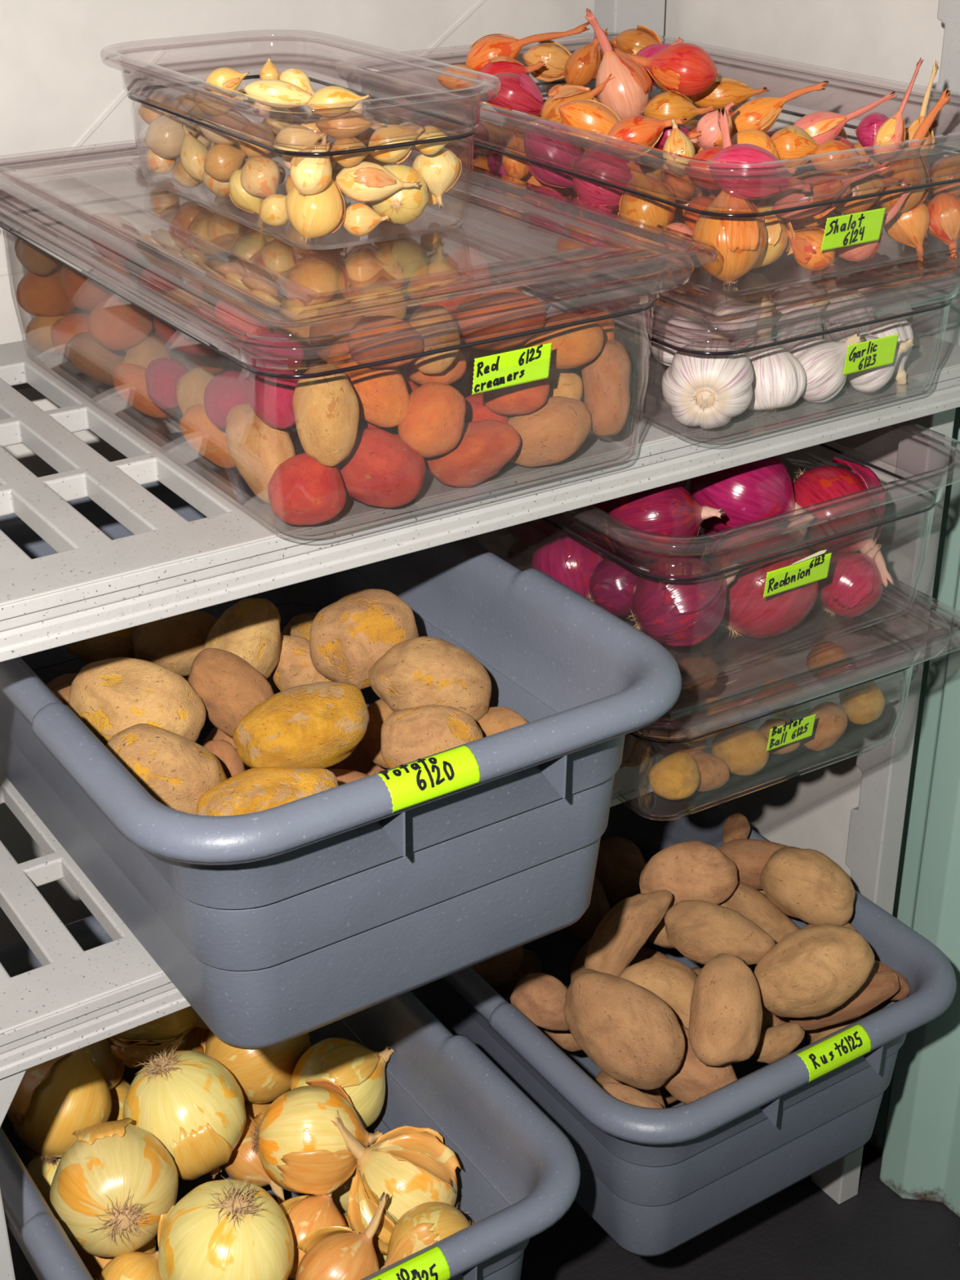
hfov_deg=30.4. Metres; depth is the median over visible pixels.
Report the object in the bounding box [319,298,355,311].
potato
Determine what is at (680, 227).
shallot
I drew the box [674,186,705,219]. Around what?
shallot
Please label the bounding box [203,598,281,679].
potato
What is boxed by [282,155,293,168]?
onion
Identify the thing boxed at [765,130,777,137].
shallot
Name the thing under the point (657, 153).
shallot
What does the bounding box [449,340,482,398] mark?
potato
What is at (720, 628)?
onion
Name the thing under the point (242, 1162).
onion
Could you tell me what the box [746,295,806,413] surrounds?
garlic bulb
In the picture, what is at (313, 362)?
potato
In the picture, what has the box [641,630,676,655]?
potato
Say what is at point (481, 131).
shallot
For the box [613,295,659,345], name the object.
garlic bulb
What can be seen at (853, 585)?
onion
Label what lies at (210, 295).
potato
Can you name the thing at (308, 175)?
onion
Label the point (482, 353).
potato
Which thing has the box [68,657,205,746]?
potato
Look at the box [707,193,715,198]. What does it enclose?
shallot
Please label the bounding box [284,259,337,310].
potato
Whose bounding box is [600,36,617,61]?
shallot
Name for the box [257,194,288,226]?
onion
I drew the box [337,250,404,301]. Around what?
potato
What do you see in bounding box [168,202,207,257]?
potato
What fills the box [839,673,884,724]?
potato
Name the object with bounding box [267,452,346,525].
potato
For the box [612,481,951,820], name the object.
clear plastic container
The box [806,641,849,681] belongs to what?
potato
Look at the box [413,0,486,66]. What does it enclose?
trim
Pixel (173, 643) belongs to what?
potato
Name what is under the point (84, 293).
potato
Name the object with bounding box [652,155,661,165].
shallot
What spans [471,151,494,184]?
shallot
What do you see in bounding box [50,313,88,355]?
potato
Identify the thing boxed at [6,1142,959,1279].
floor
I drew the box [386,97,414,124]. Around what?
shallot
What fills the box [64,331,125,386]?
potato
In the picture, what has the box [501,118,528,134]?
shallot
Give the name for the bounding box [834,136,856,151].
shallot
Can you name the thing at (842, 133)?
shallot
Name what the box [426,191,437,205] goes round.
onion
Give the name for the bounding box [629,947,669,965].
potato
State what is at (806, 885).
potato
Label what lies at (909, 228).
shallot
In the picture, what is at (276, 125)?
onion
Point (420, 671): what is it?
potato
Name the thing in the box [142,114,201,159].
onion
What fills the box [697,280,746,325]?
garlic bulb
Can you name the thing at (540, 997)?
potato
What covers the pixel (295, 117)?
onion
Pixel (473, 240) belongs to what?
garlic bulb
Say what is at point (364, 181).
onion
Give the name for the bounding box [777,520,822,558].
onion
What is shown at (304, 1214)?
onion
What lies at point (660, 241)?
garlic bulb
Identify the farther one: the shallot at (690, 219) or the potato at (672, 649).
the potato at (672, 649)
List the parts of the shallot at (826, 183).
bulb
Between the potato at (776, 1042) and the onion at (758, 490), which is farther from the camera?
the potato at (776, 1042)
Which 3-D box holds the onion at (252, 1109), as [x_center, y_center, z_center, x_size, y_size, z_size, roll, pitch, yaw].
[-0.231,0.489,1.761,0.078,0.078,0.079,2,27,4]
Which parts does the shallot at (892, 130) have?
bulb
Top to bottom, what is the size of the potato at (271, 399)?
0.042 m
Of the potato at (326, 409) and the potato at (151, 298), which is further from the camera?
the potato at (151, 298)
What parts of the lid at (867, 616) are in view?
panel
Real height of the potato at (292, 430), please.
0.046 m
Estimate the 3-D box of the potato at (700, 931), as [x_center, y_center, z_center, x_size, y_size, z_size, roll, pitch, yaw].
[0.233,0.289,1.717,0.109,0.067,0.065,10,29,20]
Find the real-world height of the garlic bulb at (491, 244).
0.039 m
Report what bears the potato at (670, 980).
in the tub at (655, 1180)
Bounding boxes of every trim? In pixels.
[0,47,165,235]
[0,262,63,275]
[50,124,148,232]
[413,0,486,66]
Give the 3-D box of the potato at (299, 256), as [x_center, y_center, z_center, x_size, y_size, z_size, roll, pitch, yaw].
[-0.138,-0.304,1.450,0.041,0.057,0.042,20,33,34]
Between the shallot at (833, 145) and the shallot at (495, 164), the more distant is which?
the shallot at (495, 164)
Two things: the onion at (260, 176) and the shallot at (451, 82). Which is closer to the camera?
the onion at (260, 176)
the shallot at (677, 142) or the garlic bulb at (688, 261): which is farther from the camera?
the garlic bulb at (688, 261)
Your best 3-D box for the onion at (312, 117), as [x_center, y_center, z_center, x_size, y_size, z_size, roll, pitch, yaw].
[-0.134,-0.418,1.433,0.017,0.017,0.020,3,27,6]
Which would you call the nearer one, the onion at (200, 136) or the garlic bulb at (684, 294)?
the onion at (200, 136)
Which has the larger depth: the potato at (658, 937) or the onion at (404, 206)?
the potato at (658, 937)
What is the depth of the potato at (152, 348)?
1.44 m
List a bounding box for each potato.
[14,224,62,275]
[16,266,75,316]
[25,313,71,353]
[46,673,77,691]
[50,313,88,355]
[52,683,71,693]
[53,685,71,706]
[60,253,84,289]
[63,256,130,310]
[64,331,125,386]
[65,625,138,662]
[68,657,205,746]
[86,295,128,315]
[87,212,141,262]
[87,295,153,350]
[105,723,226,814]
[112,363,179,418]
[122,334,172,368]
[131,610,217,675]
[135,263,184,297]
[142,290,167,339]
[144,357,188,408]
[153,303,221,355]
[158,288,201,307]
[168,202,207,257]
[176,367,215,415]
[179,404,235,468]
[182,289,214,311]
[182,675,189,680]
[184,280,204,295]
[187,648,274,737]
[189,202,243,256]
[191,350,230,374]
[195,766,338,816]
[201,726,251,770]
[202,266,218,309]
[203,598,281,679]
[203,739,245,778]
[204,370,251,428]
[211,260,279,317]
[213,296,271,368]
[225,403,296,504]
[232,681,369,768]
[236,246,268,269]
[239,198,272,241]
[239,332,304,382]
[248,367,298,428]
[263,255,294,311]
[263,301,280,323]
[264,227,297,263]
[266,220,293,236]
[266,306,319,357]
[266,675,280,693]
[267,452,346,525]
[271,635,332,691]
[281,612,317,639]
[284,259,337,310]
[287,424,299,444]
[288,242,336,274]
[292,364,359,466]
[305,352,327,369]
[309,303,364,362]
[309,588,418,689]
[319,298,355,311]
[324,742,388,775]
[326,334,409,427]
[326,768,368,784]
[329,272,345,301]
[333,205,389,232]
[333,225,397,263]
[335,258,341,272]
[336,427,425,507]
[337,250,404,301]
[337,254,359,279]
[342,194,347,206]
[348,315,423,368]
[354,281,406,320]
[357,417,382,430]
[359,698,393,768]
[368,635,491,721]
[380,704,483,768]
[382,374,419,437]
[385,224,395,240]
[396,364,421,386]
[397,382,466,457]
[404,349,466,385]
[407,262,461,305]
[408,305,460,373]
[421,276,479,319]
[423,419,520,487]
[444,246,491,293]
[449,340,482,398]
[455,292,546,350]
[464,394,508,423]
[470,342,524,356]
[470,945,524,989]
[475,706,528,737]
[480,284,525,294]
[481,378,549,414]
[494,948,542,996]
[507,395,591,466]
[507,541,531,568]
[510,973,569,1031]
[515,566,528,571]
[523,312,604,368]
[527,545,537,567]
[542,1027,582,1051]
[546,368,583,400]
[563,876,609,942]
[563,968,684,1090]
[570,938,631,982]
[581,339,631,435]
[582,309,614,339]
[583,506,586,518]
[584,889,672,976]
[594,835,646,906]
[595,1070,665,1107]
[602,1082,662,1108]
[617,956,697,1028]
[621,731,648,767]
[622,613,635,623]
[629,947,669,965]
[639,840,737,912]
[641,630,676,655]
[648,751,700,799]
[648,913,674,948]
[657,720,706,756]
[658,1084,678,1105]
[662,1024,737,1103]
[664,900,775,965]
[673,653,680,662]
[675,637,712,659]
[677,653,718,694]
[688,952,762,1066]
[690,697,742,739]
[690,967,702,976]
[691,751,729,791]
[711,725,769,775]
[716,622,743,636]
[717,838,788,889]
[718,880,799,944]
[722,812,750,844]
[733,695,760,724]
[751,1022,804,1063]
[753,923,875,1017]
[757,677,803,716]
[757,718,800,754]
[759,846,855,925]
[760,1003,789,1033]
[788,969,899,1030]
[800,702,848,751]
[800,922,858,933]
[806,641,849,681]
[806,1016,862,1044]
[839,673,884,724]
[869,960,910,1000]
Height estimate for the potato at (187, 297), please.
0.034 m
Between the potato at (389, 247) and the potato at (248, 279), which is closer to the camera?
the potato at (248, 279)
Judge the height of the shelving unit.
1.998 m
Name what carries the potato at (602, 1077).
in the tub at (655, 1180)
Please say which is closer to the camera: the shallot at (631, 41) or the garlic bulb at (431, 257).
the garlic bulb at (431, 257)
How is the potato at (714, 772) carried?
in the clear plastic container at (793, 731)
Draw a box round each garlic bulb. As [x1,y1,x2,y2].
[422,226,473,263]
[471,238,484,255]
[478,195,521,233]
[482,231,527,266]
[488,262,519,286]
[507,268,555,306]
[519,236,532,269]
[532,205,557,238]
[537,204,586,248]
[546,280,582,317]
[557,251,602,296]
[601,268,653,311]
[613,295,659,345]
[613,328,626,350]
[623,235,664,269]
[648,306,733,366]
[656,266,706,311]
[662,338,753,429]
[663,244,702,270]
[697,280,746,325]
[709,294,777,354]
[742,285,766,303]
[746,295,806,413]
[772,286,814,329]
[773,297,829,351]
[779,266,825,297]
[788,330,865,402]
[818,272,877,342]
[846,333,915,393]
[868,313,913,385]
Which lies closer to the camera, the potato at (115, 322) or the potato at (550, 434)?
the potato at (550, 434)
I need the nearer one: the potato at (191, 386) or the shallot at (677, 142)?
the potato at (191, 386)
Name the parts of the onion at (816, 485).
bulb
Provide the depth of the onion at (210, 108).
1.36 m
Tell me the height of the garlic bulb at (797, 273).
0.041 m
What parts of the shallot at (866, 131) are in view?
bulb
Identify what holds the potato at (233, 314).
in the clear plastic container at (511, 368)
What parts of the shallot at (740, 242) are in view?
bulb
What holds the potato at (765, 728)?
in the clear plastic container at (793, 731)
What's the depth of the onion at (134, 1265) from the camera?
1.51 m
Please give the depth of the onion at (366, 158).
1.39 m
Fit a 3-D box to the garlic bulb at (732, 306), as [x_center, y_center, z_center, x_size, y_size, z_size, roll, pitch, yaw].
[0.215,-0.262,1.470,0.050,0.051,0.044,17,32,31]
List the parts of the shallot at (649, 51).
bulb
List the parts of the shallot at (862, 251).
bulb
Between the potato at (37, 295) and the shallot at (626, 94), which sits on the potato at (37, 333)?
the potato at (37, 295)
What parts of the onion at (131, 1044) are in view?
bulb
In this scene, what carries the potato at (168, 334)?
on the potato at (191, 386)
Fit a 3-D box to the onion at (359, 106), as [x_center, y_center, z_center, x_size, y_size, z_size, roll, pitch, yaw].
[-0.107,-0.440,1.457,0.022,0.022,0.021,9,28,18]
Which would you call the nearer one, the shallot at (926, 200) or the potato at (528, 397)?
the potato at (528, 397)
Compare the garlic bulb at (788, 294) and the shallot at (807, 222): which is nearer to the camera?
the shallot at (807, 222)
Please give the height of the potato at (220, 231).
0.047 m
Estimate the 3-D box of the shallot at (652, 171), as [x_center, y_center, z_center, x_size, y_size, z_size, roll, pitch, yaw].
[0.155,-0.417,1.588,0.040,0.027,0.025,-5,27,-9]
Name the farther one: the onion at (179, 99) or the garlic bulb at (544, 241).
the garlic bulb at (544, 241)
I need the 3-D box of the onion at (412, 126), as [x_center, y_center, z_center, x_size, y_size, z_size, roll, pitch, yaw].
[-0.055,-0.394,1.382,0.025,0.022,0.023,7,28,14]
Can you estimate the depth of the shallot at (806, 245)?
1.38 m
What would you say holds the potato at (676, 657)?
in the clear plastic container at (793, 731)
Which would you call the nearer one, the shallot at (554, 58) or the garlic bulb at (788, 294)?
the garlic bulb at (788, 294)
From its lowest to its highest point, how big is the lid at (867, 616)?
0.008 m
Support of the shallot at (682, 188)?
in the clear plastic container at (850, 229)
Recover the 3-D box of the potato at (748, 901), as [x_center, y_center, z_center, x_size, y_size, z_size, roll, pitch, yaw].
[0.293,0.297,1.832,0.120,0.083,0.058,15,31,27]
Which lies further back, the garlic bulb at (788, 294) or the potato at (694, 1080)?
the potato at (694, 1080)
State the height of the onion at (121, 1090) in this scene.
0.093 m
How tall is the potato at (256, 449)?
0.070 m
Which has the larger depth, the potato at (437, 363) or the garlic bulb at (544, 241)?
the garlic bulb at (544, 241)
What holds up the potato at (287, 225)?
in the clear plastic container at (511, 368)
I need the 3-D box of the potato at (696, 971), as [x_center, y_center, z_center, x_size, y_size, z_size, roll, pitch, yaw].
[0.225,0.371,1.832,0.047,0.073,0.054,-4,27,-8]
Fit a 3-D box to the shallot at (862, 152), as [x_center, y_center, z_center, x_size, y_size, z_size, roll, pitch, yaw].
[0.337,-0.427,1.563,0.048,0.031,0.033,-10,28,-18]
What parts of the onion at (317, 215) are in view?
bulb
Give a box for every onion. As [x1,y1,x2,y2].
[7,1044,111,1166]
[26,1155,61,1211]
[49,1117,177,1257]
[69,1037,125,1098]
[72,1237,155,1279]
[98,1250,160,1279]
[107,1078,130,1121]
[108,1005,209,1068]
[122,1039,246,1180]
[136,93,173,124]
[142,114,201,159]
[146,147,176,173]
[157,1172,293,1279]
[169,94,188,117]
[170,160,202,187]
[176,1026,204,1053]
[177,86,207,119]
[180,124,208,183]
[191,123,211,148]
[192,85,248,115]
[197,108,251,145]
[200,1028,317,1103]
[202,66,249,96]
[202,170,229,199]
[203,143,245,181]
[222,1112,285,1204]
[228,167,265,223]
[229,143,246,156]
[235,88,253,109]
[238,122,275,157]
[240,79,311,108]
[240,155,248,168]
[240,155,279,197]
[244,1099,275,1118]
[247,1078,382,1195]
[252,100,272,116]
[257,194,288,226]
[259,57,279,79]
[260,115,266,124]
[264,124,279,158]
[265,107,293,134]
[271,124,324,157]
[274,160,285,186]
[278,68,315,95]
[279,1192,346,1279]
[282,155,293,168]
[284,155,345,242]
[284,174,293,193]
[287,106,298,115]
[289,132,332,199]
[290,1037,394,1128]
[293,115,305,124]
[295,1191,389,1279]
[300,119,328,142]
[304,114,320,121]
[305,85,370,116]
[305,1142,374,1214]
[315,110,386,139]
[315,142,336,169]
[318,139,334,162]
[328,137,373,167]
[331,1111,466,1254]
[333,161,419,202]
[333,166,345,177]
[341,203,389,236]
[342,1211,386,1270]
[350,101,363,115]
[359,120,382,146]
[360,155,368,161]
[367,154,393,166]
[368,124,424,164]
[369,163,428,224]
[379,1201,476,1270]
[399,121,421,151]
[412,146,462,208]
[414,125,457,155]
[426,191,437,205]
[506,513,560,545]
[531,510,614,601]
[586,499,614,546]
[587,553,650,616]
[600,482,724,564]
[627,554,742,645]
[677,455,804,540]
[678,479,688,486]
[684,543,710,560]
[694,520,707,546]
[709,510,817,638]
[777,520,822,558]
[786,456,893,587]
[817,543,882,617]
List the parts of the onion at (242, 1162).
bulb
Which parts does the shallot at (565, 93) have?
bulb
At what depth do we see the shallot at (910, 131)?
1.43 m
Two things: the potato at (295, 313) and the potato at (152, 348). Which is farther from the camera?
the potato at (152, 348)
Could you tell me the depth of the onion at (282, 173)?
1.44 m
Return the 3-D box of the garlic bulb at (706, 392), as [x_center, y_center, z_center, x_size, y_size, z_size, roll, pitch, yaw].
[0.176,-0.207,1.402,0.072,0.072,0.091,-9,28,-17]
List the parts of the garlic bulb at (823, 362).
bulb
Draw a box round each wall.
[0,0,597,946]
[659,0,959,1245]
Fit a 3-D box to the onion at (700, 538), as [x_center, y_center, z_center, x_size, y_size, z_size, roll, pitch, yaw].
[0.186,-0.102,1.668,0.060,0.058,0.060,-6,28,-12]
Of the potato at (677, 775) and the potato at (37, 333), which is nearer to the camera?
the potato at (677, 775)
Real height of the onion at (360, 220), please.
0.024 m
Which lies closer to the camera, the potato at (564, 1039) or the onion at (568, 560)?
the onion at (568, 560)
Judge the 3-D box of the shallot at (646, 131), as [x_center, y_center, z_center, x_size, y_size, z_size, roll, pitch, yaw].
[0.132,-0.411,1.441,0.066,0.034,0.033,-8,28,-15]
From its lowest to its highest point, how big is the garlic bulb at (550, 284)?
0.040 m
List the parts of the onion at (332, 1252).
bulb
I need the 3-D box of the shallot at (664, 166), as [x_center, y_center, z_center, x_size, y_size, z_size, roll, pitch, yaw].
[0.175,-0.406,1.536,0.037,0.027,0.028,10,29,19]
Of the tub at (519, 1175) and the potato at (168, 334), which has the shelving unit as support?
the tub at (519, 1175)
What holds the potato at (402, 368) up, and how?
in the clear plastic container at (511, 368)
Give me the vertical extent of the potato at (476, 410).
0.038 m
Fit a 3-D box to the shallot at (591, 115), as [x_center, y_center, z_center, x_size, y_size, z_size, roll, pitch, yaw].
[0.102,-0.431,1.490,0.080,0.046,0.035,11,29,21]
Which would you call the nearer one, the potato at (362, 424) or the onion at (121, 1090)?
the potato at (362, 424)
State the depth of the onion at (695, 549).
1.58 m
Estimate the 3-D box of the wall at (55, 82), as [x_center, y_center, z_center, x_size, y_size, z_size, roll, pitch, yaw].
[-0.585,-0.221,1.700,2.000,2.000,0.055,-17,31,-29]
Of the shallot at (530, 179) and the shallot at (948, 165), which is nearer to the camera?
the shallot at (948, 165)
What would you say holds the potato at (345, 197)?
on the potato at (338, 264)
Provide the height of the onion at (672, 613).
0.075 m
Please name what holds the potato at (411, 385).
in the clear plastic container at (511, 368)
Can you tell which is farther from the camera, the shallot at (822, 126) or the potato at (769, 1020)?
the potato at (769, 1020)
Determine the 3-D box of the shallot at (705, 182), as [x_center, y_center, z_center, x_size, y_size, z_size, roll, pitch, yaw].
[0.195,-0.375,1.402,0.072,0.034,0.035,-4,27,-7]
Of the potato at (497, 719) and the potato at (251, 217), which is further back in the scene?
the potato at (251, 217)
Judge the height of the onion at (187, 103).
0.026 m
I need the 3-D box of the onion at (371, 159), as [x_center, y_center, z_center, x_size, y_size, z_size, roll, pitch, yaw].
[-0.078,-0.370,1.377,0.021,0.023,0.020,13,30,24]
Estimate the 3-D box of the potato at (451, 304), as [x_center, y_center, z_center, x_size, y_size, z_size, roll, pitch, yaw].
[-0.023,-0.263,1.378,0.048,0.040,0.036,-7,28,-12]
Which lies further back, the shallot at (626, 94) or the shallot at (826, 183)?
the shallot at (626, 94)
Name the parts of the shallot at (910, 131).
bulb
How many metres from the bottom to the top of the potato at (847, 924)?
0.072 m
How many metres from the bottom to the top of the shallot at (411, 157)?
0.023 m
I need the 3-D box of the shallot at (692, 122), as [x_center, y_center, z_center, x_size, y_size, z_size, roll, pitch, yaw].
[0.202,-0.480,1.675,0.028,0.027,0.043,-12,29,-22]
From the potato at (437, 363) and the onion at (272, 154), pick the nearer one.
the potato at (437, 363)
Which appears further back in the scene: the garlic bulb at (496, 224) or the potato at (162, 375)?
the garlic bulb at (496, 224)
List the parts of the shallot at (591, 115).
bulb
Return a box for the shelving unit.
[0,0,959,1279]
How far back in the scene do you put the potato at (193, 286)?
1.63 m
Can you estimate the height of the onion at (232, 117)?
0.028 m
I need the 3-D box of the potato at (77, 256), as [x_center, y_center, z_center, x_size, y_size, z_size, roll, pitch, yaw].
[-0.342,-0.312,1.516,0.037,0.038,0.054,4,27,7]
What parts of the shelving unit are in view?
post, deck plate, deck plate, deck plate, post, deck plate, post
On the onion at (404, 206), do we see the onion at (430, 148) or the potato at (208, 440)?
the onion at (430, 148)
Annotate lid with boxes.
[0,136,719,342]
[347,159,959,334]
[636,478,959,739]
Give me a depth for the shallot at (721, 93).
1.66 m
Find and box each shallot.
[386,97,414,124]
[400,152,416,167]
[415,117,434,155]
[432,113,470,145]
[434,64,478,93]
[442,97,473,122]
[444,142,465,154]
[455,150,484,172]
[457,120,487,151]
[465,22,590,71]
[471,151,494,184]
[474,56,545,86]
[479,120,510,148]
[481,72,543,119]
[484,133,513,157]
[487,151,519,184]
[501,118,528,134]
[502,123,529,183]
[502,133,524,145]
[520,186,570,213]
[521,40,571,81]
[521,173,571,193]
[523,118,582,188]
[525,102,544,123]
[540,73,615,123]
[547,84,561,97]
[555,99,649,157]
[564,28,607,86]
[568,142,633,213]
[572,187,582,208]
[577,138,593,153]
[577,195,591,213]
[585,8,653,119]
[591,213,613,218]
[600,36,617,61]
[602,115,686,158]
[612,42,719,97]
[613,25,662,54]
[618,157,675,239]
[626,228,652,248]
[632,156,643,171]
[635,36,683,84]
[640,144,657,160]
[641,89,716,124]
[641,150,662,163]
[641,161,662,181]
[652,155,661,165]
[655,119,701,150]
[660,163,668,180]
[662,118,694,177]
[662,168,697,200]
[662,222,693,253]
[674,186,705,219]
[680,146,722,190]
[683,195,714,229]
[684,120,698,126]
[685,125,698,144]
[688,77,769,110]
[692,107,766,285]
[693,142,701,155]
[696,101,734,150]
[705,143,812,199]
[705,188,711,196]
[706,108,733,116]
[707,189,721,196]
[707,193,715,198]
[729,128,797,174]
[730,80,828,136]
[751,200,773,205]
[752,195,795,272]
[757,193,780,204]
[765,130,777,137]
[769,161,890,219]
[770,125,818,167]
[782,218,805,231]
[786,226,835,271]
[792,91,897,145]
[794,208,835,227]
[799,160,817,174]
[808,139,871,172]
[812,212,839,231]
[833,209,841,215]
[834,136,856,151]
[835,167,902,214]
[835,182,912,262]
[837,128,846,138]
[848,151,870,169]
[853,111,938,151]
[853,141,875,163]
[864,200,881,211]
[870,160,883,173]
[872,57,923,164]
[876,87,951,213]
[884,200,929,262]
[902,59,938,159]
[921,197,929,204]
[923,159,929,173]
[926,190,959,259]
[928,153,959,198]
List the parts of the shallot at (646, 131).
bulb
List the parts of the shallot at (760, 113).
bulb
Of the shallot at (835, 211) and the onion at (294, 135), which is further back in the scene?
the shallot at (835, 211)
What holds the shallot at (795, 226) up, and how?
in the clear plastic container at (850, 229)
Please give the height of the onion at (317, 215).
0.061 m
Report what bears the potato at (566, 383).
in the clear plastic container at (511, 368)
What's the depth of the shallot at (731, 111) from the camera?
1.70 m
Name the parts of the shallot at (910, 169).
bulb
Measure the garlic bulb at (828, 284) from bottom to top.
0.061 m
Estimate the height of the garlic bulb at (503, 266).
0.044 m
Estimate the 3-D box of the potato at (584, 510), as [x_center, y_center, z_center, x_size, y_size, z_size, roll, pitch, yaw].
[0.129,-0.138,1.895,0.037,0.033,0.027,-3,27,-6]
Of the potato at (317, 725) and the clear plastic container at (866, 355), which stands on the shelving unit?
the clear plastic container at (866, 355)
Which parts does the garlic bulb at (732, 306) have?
bulb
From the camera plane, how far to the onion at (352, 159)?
1.28 m
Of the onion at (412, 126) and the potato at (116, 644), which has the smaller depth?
the onion at (412, 126)
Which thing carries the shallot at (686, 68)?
in the clear plastic container at (850, 229)
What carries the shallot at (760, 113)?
on the shallot
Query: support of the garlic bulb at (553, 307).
in the clear plastic container at (866, 355)
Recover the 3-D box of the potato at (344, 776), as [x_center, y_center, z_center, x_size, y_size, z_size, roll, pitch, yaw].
[-0.108,0.130,1.409,0.071,0.061,0.061,-11,29,-20]
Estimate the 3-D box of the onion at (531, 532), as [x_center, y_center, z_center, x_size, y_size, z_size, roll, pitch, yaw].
[0.051,-0.118,1.696,0.056,0.056,0.056,24,36,39]
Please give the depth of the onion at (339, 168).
1.43 m
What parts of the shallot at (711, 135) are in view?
bulb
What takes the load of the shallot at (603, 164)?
in the clear plastic container at (850, 229)
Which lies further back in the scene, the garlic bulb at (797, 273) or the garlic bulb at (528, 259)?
the garlic bulb at (528, 259)
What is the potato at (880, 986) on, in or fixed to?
in the tub at (655, 1180)
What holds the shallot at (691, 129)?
in the clear plastic container at (850, 229)
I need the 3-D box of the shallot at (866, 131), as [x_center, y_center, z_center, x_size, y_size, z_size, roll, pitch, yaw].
[0.344,-0.420,1.468,0.068,0.031,0.034,20,33,34]
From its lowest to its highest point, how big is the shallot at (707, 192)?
0.029 m
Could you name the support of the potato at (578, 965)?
in the tub at (655, 1180)
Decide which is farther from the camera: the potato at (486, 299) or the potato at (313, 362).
the potato at (313, 362)
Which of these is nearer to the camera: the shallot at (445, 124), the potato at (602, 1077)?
the shallot at (445, 124)
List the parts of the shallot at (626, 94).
bulb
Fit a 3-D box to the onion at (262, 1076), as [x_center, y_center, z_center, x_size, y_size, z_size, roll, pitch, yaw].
[-0.218,0.399,1.736,0.116,0.101,0.110,4,27,9]
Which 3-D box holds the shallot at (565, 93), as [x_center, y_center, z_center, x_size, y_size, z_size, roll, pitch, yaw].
[0.085,-0.479,1.575,0.068,0.051,0.033,-8,28,-15]
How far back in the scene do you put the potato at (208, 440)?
1.31 m
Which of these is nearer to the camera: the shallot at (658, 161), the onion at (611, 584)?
the onion at (611, 584)
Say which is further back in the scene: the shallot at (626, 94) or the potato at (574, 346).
the shallot at (626, 94)
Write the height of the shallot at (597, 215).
0.028 m
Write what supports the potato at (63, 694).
in the tub at (278, 925)
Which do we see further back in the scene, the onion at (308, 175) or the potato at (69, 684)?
the potato at (69, 684)
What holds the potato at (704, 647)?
in the clear plastic container at (793, 731)
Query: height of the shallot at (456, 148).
0.026 m
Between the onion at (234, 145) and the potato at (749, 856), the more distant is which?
the potato at (749, 856)
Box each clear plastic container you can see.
[0,139,694,540]
[99,30,501,249]
[335,32,959,295]
[350,173,959,443]
[541,420,959,688]
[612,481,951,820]
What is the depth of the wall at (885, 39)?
1.90 m
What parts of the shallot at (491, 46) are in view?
bulb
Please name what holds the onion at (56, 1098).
on the onion at (42, 1175)
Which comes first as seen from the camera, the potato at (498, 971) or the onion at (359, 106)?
the onion at (359, 106)
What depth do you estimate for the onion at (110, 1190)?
1.51 m
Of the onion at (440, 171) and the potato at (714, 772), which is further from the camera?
the potato at (714, 772)
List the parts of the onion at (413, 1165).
bulb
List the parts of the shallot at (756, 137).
bulb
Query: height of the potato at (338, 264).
0.048 m
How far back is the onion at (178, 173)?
1.45 m
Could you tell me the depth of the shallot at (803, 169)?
1.55 m
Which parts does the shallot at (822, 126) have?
bulb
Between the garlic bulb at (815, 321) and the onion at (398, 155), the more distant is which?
the garlic bulb at (815, 321)
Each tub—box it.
[0,466,681,1049]
[0,915,580,1279]
[410,790,956,1257]
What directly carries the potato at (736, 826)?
on the potato
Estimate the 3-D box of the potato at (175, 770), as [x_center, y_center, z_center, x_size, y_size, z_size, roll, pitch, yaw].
[-0.231,0.100,1.279,0.088,0.075,0.069,11,29,21]
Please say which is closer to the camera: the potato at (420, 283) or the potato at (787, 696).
the potato at (420, 283)
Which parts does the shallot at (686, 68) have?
bulb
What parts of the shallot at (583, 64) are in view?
bulb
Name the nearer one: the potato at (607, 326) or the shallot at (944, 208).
the potato at (607, 326)
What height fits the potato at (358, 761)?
0.060 m
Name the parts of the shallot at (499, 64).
bulb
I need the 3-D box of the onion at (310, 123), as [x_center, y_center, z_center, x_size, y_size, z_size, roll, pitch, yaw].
[-0.133,-0.404,1.410,0.023,0.023,0.023,-4,27,-8]
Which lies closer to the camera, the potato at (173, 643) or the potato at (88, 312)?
the potato at (173, 643)
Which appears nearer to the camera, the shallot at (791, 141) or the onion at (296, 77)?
the onion at (296, 77)
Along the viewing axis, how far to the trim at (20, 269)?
1.70 m
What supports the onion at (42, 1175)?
in the tub at (519, 1175)
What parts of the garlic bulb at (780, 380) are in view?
bulb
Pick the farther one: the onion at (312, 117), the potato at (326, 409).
the onion at (312, 117)
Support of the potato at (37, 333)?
in the clear plastic container at (511, 368)
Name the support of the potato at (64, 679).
in the tub at (278, 925)
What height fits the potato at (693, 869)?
0.078 m
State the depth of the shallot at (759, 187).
1.32 m
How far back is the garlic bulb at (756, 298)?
1.60 m
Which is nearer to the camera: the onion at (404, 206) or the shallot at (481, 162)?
the onion at (404, 206)
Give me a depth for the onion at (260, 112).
1.46 m
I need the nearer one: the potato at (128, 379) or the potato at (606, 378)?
the potato at (606, 378)
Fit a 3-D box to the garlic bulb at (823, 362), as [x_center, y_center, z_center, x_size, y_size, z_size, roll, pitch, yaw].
[0.279,-0.226,1.456,0.058,0.060,0.052,19,33,33]
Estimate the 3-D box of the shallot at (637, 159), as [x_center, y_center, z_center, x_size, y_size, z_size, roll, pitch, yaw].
[0.125,-0.413,1.537,0.038,0.037,0.029,-9,28,-16]

